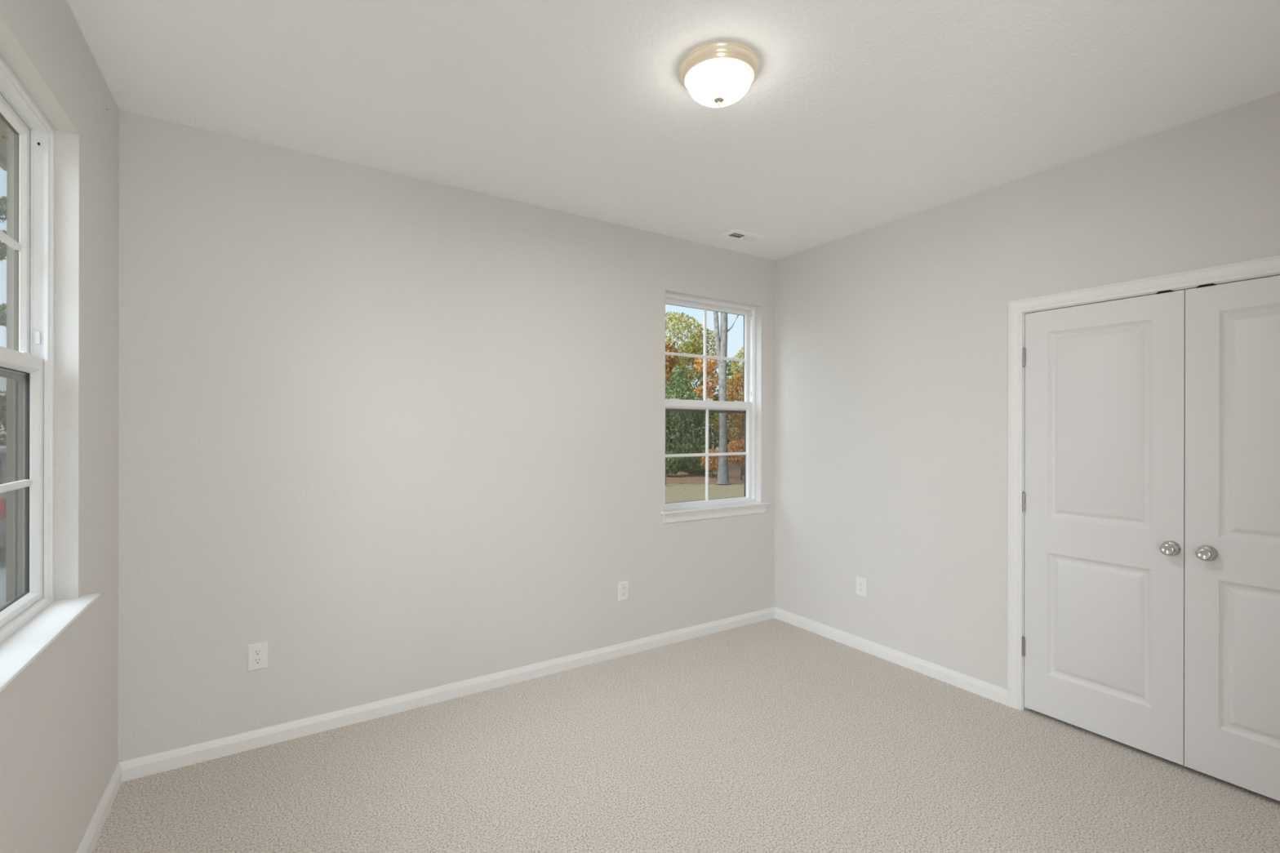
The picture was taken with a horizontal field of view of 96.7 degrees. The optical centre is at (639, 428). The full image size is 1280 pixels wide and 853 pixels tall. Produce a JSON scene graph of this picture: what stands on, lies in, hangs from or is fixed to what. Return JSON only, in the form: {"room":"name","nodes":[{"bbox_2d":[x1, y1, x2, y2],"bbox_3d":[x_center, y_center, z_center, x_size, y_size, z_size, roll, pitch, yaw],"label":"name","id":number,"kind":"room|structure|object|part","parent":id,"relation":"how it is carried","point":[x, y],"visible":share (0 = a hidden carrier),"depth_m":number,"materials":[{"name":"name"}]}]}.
{"room":"empty bedroom","nodes":[
{"label":"empty bedroom","id":0,"kind":"room"},
{"bbox_2d":[0,0,119,852],"bbox_3d":[-1.197,0.250,0.735,0.160,3.103,3.680,0,0,-33],"label":"wall","id":1,"kind":"structure","parent":0,"point":[59,717],"depth_m":1.84,"materials":[{"name":"white paint"}]},
{"bbox_2d":[0,118,7,170],"bbox_3d":[-1.450,-1.244,0.689,0.280,0.230,4.480,0,0,-33],"label":"trim","id":2,"kind":"structure","parent":1,"relation":"attached to","point":[3,127],"depth_m":2.33,"materials":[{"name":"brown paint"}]},
{"bbox_2d":[0,54,99,693],"bbox_3d":[-1.625,-0.197,1.437,0.208,1.630,1.009,0,0,-33],"label":"window","id":3,"kind":"structure","parent":1,"relation":"in","point":[31,620],"depth_m":1.74,"materials":[{"name":"white plastic"}]},
{"bbox_3d":[-1.700,-0.197,1.389,0.028,1.630,1.009,0,0,-33],"label":"exterior casing","id":4,"kind":"part","parent":3,"relation":"part of","materials":[{"name":"white"}]},
{"bbox_3d":[-1.676,0.188,1.405,0.030,0.703,0.848,0,0,-33],"label":"screen frame","id":5,"kind":"part","parent":3,"relation":"part of","materials":[{"name":"brown"}]},
{"bbox_3d":[-1.673,-0.548,1.405,0.022,0.768,0.848,0,0,-33],"label":"sash","id":6,"kind":"part","parent":3,"relation":"part of","materials":[{"name":"white plastic"}]},
{"bbox_3d":[-1.651,0.161,1.421,0.028,0.758,0.848,0,0,-33],"label":"sash","id":7,"kind":"part","parent":3,"relation":"part of","materials":[{"name":"white plastic"}]},
{"bbox_3d":[-1.657,-0.202,1.417,0.080,1.500,0.889,0,0,-33],"label":"frame","id":8,"kind":"part","parent":3,"relation":"part of","materials":[{"name":"white plastic"}]},
{"bbox_3d":[-1.581,0.555,1.466,0.102,0.014,0.964,0,0,-33],"label":"sill","id":9,"kind":"part","parent":3,"relation":"part of","materials":[{"name":"white paint"}]},
{"bbox_2d":[75,762,121,852],"bbox_3d":[-1.126,1.403,0.783,0.015,0.078,3.680,0,0,-33],"label":"baseboard","id":10,"kind":"structure","parent":1,"relation":"attached to","point":[88,842],"depth_m":2.05,"materials":[{"name":"white paint"}]},
{"bbox_2d":[117,110,774,762],"bbox_3d":[-0.591,0.251,3.415,4.091,3.103,0.160,0,0,-33],"label":"wall","id":11,"kind":"structure","parent":0,"point":[393,434],"depth_m":2.85,"materials":[{"name":"white paint"}]},
{"bbox_2d":[247,641,267,671],"bbox_3d":[-1.731,1.031,2.576,0.077,0.120,0.010,0,0,-33],"label":"wall outlet","id":12,"kind":"object","parent":11,"relation":"attached to","point":[257,653],"visible":1,"depth_m":2.57,"materials":[{"name":"white plastic"}]},
{"bbox_2d":[253,657,262,664],"bbox_3d":[-1.730,1.051,2.574,0.034,0.028,0.003,0,0,-33],"label":"receptacle","id":13,"kind":"object","parent":12,"relation":"attached to","point":[256,660],"depth_m":2.57,"materials":[{"name":"white plastic"}]},
{"bbox_2d":[253,648,262,656],"bbox_3d":[-1.730,1.012,2.574,0.034,0.028,0.003,0,0,-33],"label":"receptacle","id":14,"kind":"object","parent":12,"relation":"attached to","point":[256,652],"depth_m":2.57,"materials":[{"name":"white plastic"}]},
{"bbox_2d":[119,606,774,782],"bbox_3d":[-0.545,1.404,3.342,3.771,0.078,0.015,0,0,-33],"label":"baseboard","id":15,"kind":"structure","parent":11,"relation":"attached to","point":[144,766],"depth_m":2.90,"materials":[{"name":"white paint"}]},
{"bbox_2d":[617,581,628,601],"bbox_3d":[-0.103,1.036,3.631,0.077,0.120,0.010,0,0,-33],"label":"wall outlet","id":16,"kind":"object","parent":11,"relation":"attached to","point":[623,587],"visible":1,"depth_m":3.63,"materials":[{"name":"white plastic"}]},
{"bbox_2d":[660,292,769,523],"bbox_3d":[0.510,-0.180,4.102,1.008,1.620,0.208,0,0,-33],"label":"window","id":17,"kind":"structure","parent":11,"relation":"in","point":[674,512],"depth_m":4.18,"materials":[{"name":"white plastic"}]},
{"bbox_3d":[0.477,0.204,4.152,0.847,0.680,0.030,0,0,-33],"label":"screen frame","id":18,"kind":"part","parent":17,"relation":"part of","materials":[{"name":"brown"}]},
{"bbox_3d":[0.479,-0.523,4.151,0.847,0.772,0.022,0,0,-33],"label":"sash","id":19,"kind":"part","parent":17,"relation":"part of","materials":[{"name":"white plastic"}]},
{"bbox_3d":[0.493,0.170,4.127,0.847,0.749,0.028,0,0,-33],"label":"sash","id":20,"kind":"part","parent":17,"relation":"part of","materials":[{"name":"white plastic"}]},
{"bbox_3d":[0.543,0.559,4.061,0.974,0.014,0.102,0,0,-33],"label":"sill","id":21,"kind":"part","parent":17,"relation":"part of","materials":[{"name":"white paint"}]},
{"bbox_3d":[0.461,-0.184,4.177,1.008,1.612,0.028,0,0,-33],"label":"exterior casing","id":22,"kind":"part","parent":17,"relation":"part of","materials":[{"name":"white"}]},
{"bbox_2d":[66,0,1279,260],"bbox_3d":[0.733,-1.378,1.983,4.791,0.160,4.040,0,0,-33],"label":"ceiling","id":23,"kind":"structure","parent":0,"point":[856,116],"depth_m":2.17,"materials":[{"name":"white paint"}]},
{"bbox_2d":[679,41,759,107],"bbox_3d":[0.284,-1.230,2.047,0.288,0.137,0.288,0,0,-33],"label":"ceiling light","id":24,"kind":"object","parent":23,"relation":"attached to","point":[716,74],"visible":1,"depth_m":1.97,"materials":[{"name":"white glass"}]},
{"bbox_3d":[0.284,-1.225,2.047,0.231,0.079,0.231,0,0,-33],"label":"lamp shade","id":25,"kind":"part","parent":24,"relation":"part of","materials":[{"name":"white glass"}]},
{"bbox_2d":[719,228,766,243],"bbox_3d":[0.694,-1.293,3.830,0.298,0.009,0.148,0,0,-33],"label":"ceiling vent","id":26,"kind":"object","parent":23,"relation":"in","point":[736,234],"visible":1,"depth_m":3.81,"materials":[{"name":"white metal"}]},
{"bbox_2d":[92,617,1279,852],"bbox_3d":[1.099,1.546,0.913,5.091,0.200,5.880,0,0,-33],"label":"floor","id":27,"kind":"structure","parent":0,"point":[771,735],"depth_m":2.35,"materials":[{"name":"carpet"}]},
{"bbox_2d":[774,92,1279,689],"bbox_3d":[2.086,0.257,2.861,0.120,3.103,3.680,0,0,-33],"label":"wall","id":28,"kind":"structure","parent":0,"point":[891,338],"depth_m":3.27,"materials":[{"name":"white paint"}]},
{"bbox_2d":[856,576,866,597],"bbox_3d":[1.447,1.034,3.726,0.010,0.120,0.077,0,0,-33],"label":"wall outlet","id":29,"kind":"object","parent":28,"relation":"attached to","point":[861,583],"visible":1,"depth_m":3.72,"materials":[{"name":"white plastic"}]},
{"bbox_2d":[774,607,1007,705],"bbox_3d":[2.027,1.409,2.825,0.015,0.078,3.680,0,0,-33],"label":"baseboard","id":30,"kind":"structure","parent":28,"relation":"attached to","point":[997,694],"depth_m":3.48,"materials":[{"name":"white paint"}]},
{"bbox_2d":[1022,289,1185,765],"bbox_3d":[2.129,0.414,2.664,0.091,2.026,0.616,0,0,-33],"label":"door","id":31,"kind":"structure","parent":28,"relation":"in","point":[1103,497],"depth_m":2.62,"materials":[{"name":"white paint"}]},
{"bbox_3d":[2.260,0.513,2.430,0.056,0.065,0.065,0,0,-33],"label":"knob","id":32,"kind":"part","parent":31,"relation":"part of","materials":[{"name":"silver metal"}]},
{"bbox_2d":[1007,255,1279,711],"bbox_3d":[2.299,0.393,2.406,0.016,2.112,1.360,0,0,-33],"label":"trim","id":33,"kind":"structure","parent":28,"relation":"attached to","point":[1268,265],"depth_m":2.93,"materials":[{"name":"white paint"}]},
{"bbox_2d":[1184,275,1279,801],"bbox_3d":[2.465,0.415,2.145,0.091,2.026,0.615,0,0,-33],"label":"door","id":34,"kind":"structure","parent":28,"relation":"in","point":[1232,453],"depth_m":2.29,"materials":[{"name":"white paint"}]},
{"bbox_3d":[2.321,0.513,2.335,0.056,0.065,0.065,0,0,-33],"label":"knob","id":35,"kind":"part","parent":34,"relation":"part of","materials":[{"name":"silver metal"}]},
{"label":"outside","id":36,"kind":"structure","parent":0,"visible":0},
{"bbox_2d":[0,548,5,605],"bbox_3d":[-12.777,1.778,11.216,5.800,0.022,21.500,0,0,-33],"label":"driveway","id":37,"kind":"structure","parent":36,"point":[2,551],"depth_m":6.84,"materials":[{"name":"grey concrete"}]},
{"bbox_2d":[0,445,6,549],"bbox_3d":[-9.884,1.008,8.555,1.850,1.530,4.350,0,0,-33],"label":"car","id":38,"kind":"object","parent":37,"relation":"on","point":[2,448],"visible":0.02,"depth_m":7.24,"materials":[{"name":"grey paint"}]},
{"bbox_2d":[0,497,6,519],"bbox_3d":[-8.182,1.011,7.214,0.230,0.260,0.172,0,0,-33],"label":"tail light","id":39,"kind":"object","parent":38,"relation":"attached to","point":[2,500],"depth_m":7.20,"materials":[{"name":"red"}]},
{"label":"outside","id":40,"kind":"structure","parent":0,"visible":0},
{"bbox_2d":[665,439,743,502],"bbox_3d":[-10.048,1.934,32.939,100.000,0.300,100.000,0,0,-33],"label":"ground","id":41,"kind":"structure","parent":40,"point":[673,492],"depth_m":16.35,"materials":[{"name":"green plant"}]},
{"bbox_2d":[0,195,6,328],"bbox_3d":[-15.561,-2.922,12.812,2.908,9.392,1.881,0,0,-1],"label":"pine tree","id":42,"kind":"object","parent":41,"relation":"on","point":[2,199],"visible":0.25,"depth_m":12.87,"materials":[{"name":"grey plant"}]},
{"bbox_2d":[0,389,6,445],"bbox_3d":[-35.199,-0.263,30.980,5.333,3.992,5.358,0,0,-33],"label":"tree","id":43,"kind":"object","parent":41,"relation":"on","point":[2,398],"visible":0.12,"depth_m":30.20,"materials":[{"name":"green plant"}]},
{"bbox_2d":[665,341,679,484],"bbox_3d":[0.686,-0.511,17.994,1.098,4.570,0.991,0,0,-1],"label":"maple tree","id":44,"kind":"object","parent":41,"relation":"on","point":[672,363],"visible":0.32,"depth_m":17.86,"materials":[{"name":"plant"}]},
{"bbox_2d":[666,451,743,484],"bbox_3d":[5.017,1.809,28.995,27.000,0.030,27.000,0,0,-33],"label":"leaf litter","id":45,"kind":"object","parent":41,"relation":"on","point":[734,470],"visible":0.09,"depth_m":20.78,"materials":[{"name":"brown plant"}]},
{"bbox_2d":[666,450,682,476],"bbox_3d":[1.056,1.284,21.206,1.047,0.979,1.078,0,0,-33],"label":"shrub","id":46,"kind":"object","parent":45,"relation":"on","point":[673,464],"visible":0.54,"depth_m":20.95,"materials":[{"name":"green plant"}]},
{"bbox_2d":[665,338,695,453],"bbox_3d":[1.631,-1.887,34.815,3.721,7.335,3.754,0,0,-33],"label":"tree","id":47,"kind":"object","parent":45,"relation":"on","point":[689,371],"visible":0.05,"depth_m":34.42,"materials":[{"name":"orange plant"}]},
{"bbox_2d":[665,364,712,468],"bbox_3d":[1.281,-0.527,24.650,3.752,4.603,3.737,0,0,-33],"label":"evergreen tree","id":48,"kind":"object","parent":45,"relation":"on","point":[688,424],"visible":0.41,"depth_m":23.97,"materials":[{"name":"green plant"}]},
{"bbox_2d":[665,311,718,453],"bbox_3d":[1.874,-2.164,29.762,4.975,7.884,3.780,0,0,-33],"label":"oak tree","id":49,"kind":"object","parent":45,"relation":"on","point":[695,345],"visible":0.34,"depth_m":29.07,"materials":[{"name":"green plant"}]},
{"bbox_2d":[678,452,715,475],"bbox_3d":[2.171,1.324,21.789,1.564,0.904,1.554,0,0,-33],"label":"shrub","id":50,"kind":"object","parent":45,"relation":"on","point":[691,466],"visible":0.59,"depth_m":21.39,"materials":[{"name":"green plant"}]},
{"bbox_2d":[680,351,719,451],"bbox_3d":[4.259,-1.881,40.330,3.780,7.335,3.674,0,0,-33],"label":"tree","id":51,"kind":"object","parent":45,"relation":"on","point":[701,383],"visible":0.11,"depth_m":39.74,"materials":[{"name":"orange plant"}]},
{"bbox_2d":[691,354,718,444],"bbox_3d":[3.044,-0.871,26.674,1.312,5.299,1.176,0,0,15],"label":"maple","id":52,"kind":"object","parent":45,"relation":"on","point":[708,371],"visible":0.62,"depth_m":26.58,"materials":[{"name":"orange plant"}]},
{"bbox_2d":[699,448,718,477],"bbox_3d":[2.623,1.245,20.713,0.861,1.064,0.854,0,0,-33],"label":"shrub","id":53,"kind":"object","parent":45,"relation":"on","point":[715,464],"visible":0.55,"depth_m":20.54,"materials":[{"name":"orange plant"}]},
{"bbox_2d":[713,311,738,484],"bbox_3d":[2.679,-3.855,18.597,4.190,11.264,2.438,0,0,-4],"label":"tree","id":54,"kind":"object","parent":45,"relation":"on","point":[721,340],"visible":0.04,"depth_m":18.40,"materials":[{"name":"grey plant"}]},
{"bbox_2d":[708,346,743,466],"bbox_3d":[4.694,-1.244,27.122,3.080,6.054,3.140,0,0,-33],"label":"tree","id":55,"kind":"object","parent":45,"relation":"on","point":[716,415],"visible":0.11,"depth_m":26.89,"materials":[{"name":"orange plant"}]},
{"bbox_2d":[711,355,743,456],"bbox_3d":[6.261,-1.877,34.661,3.763,7.335,3.739,0,0,-33],"label":"tree","id":56,"kind":"object","parent":45,"relation":"on","point":[729,374],"visible":0.06,"depth_m":34.43,"materials":[{"name":"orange plant"}]},
{"bbox_2d":[726,368,744,475],"bbox_3d":[4.045,-0.284,21.927,1.415,4.129,1.440,0,0,7],"label":"copper beech","id":57,"kind":"object","parent":45,"relation":"on","point":[739,420],"visible":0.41,"depth_m":21.78,"materials":[{"name":"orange plant"}]},
{"bbox_2d":[727,437,744,479],"bbox_3d":[3.532,1.046,19.881,1.213,1.465,1.261,0,0,-33],"label":"shrub","id":58,"kind":"object","parent":45,"relation":"on","point":[738,460],"visible":0.46,"depth_m":19.71,"materials":[{"name":"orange plant"}]},
{"bbox_3d":[3.537,1.565,19.875,0.080,0.428,0.080,0,0,-33],"label":"stem","id":59,"kind":"part","parent":58,"relation":"part of","materials":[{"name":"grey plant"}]}
]}

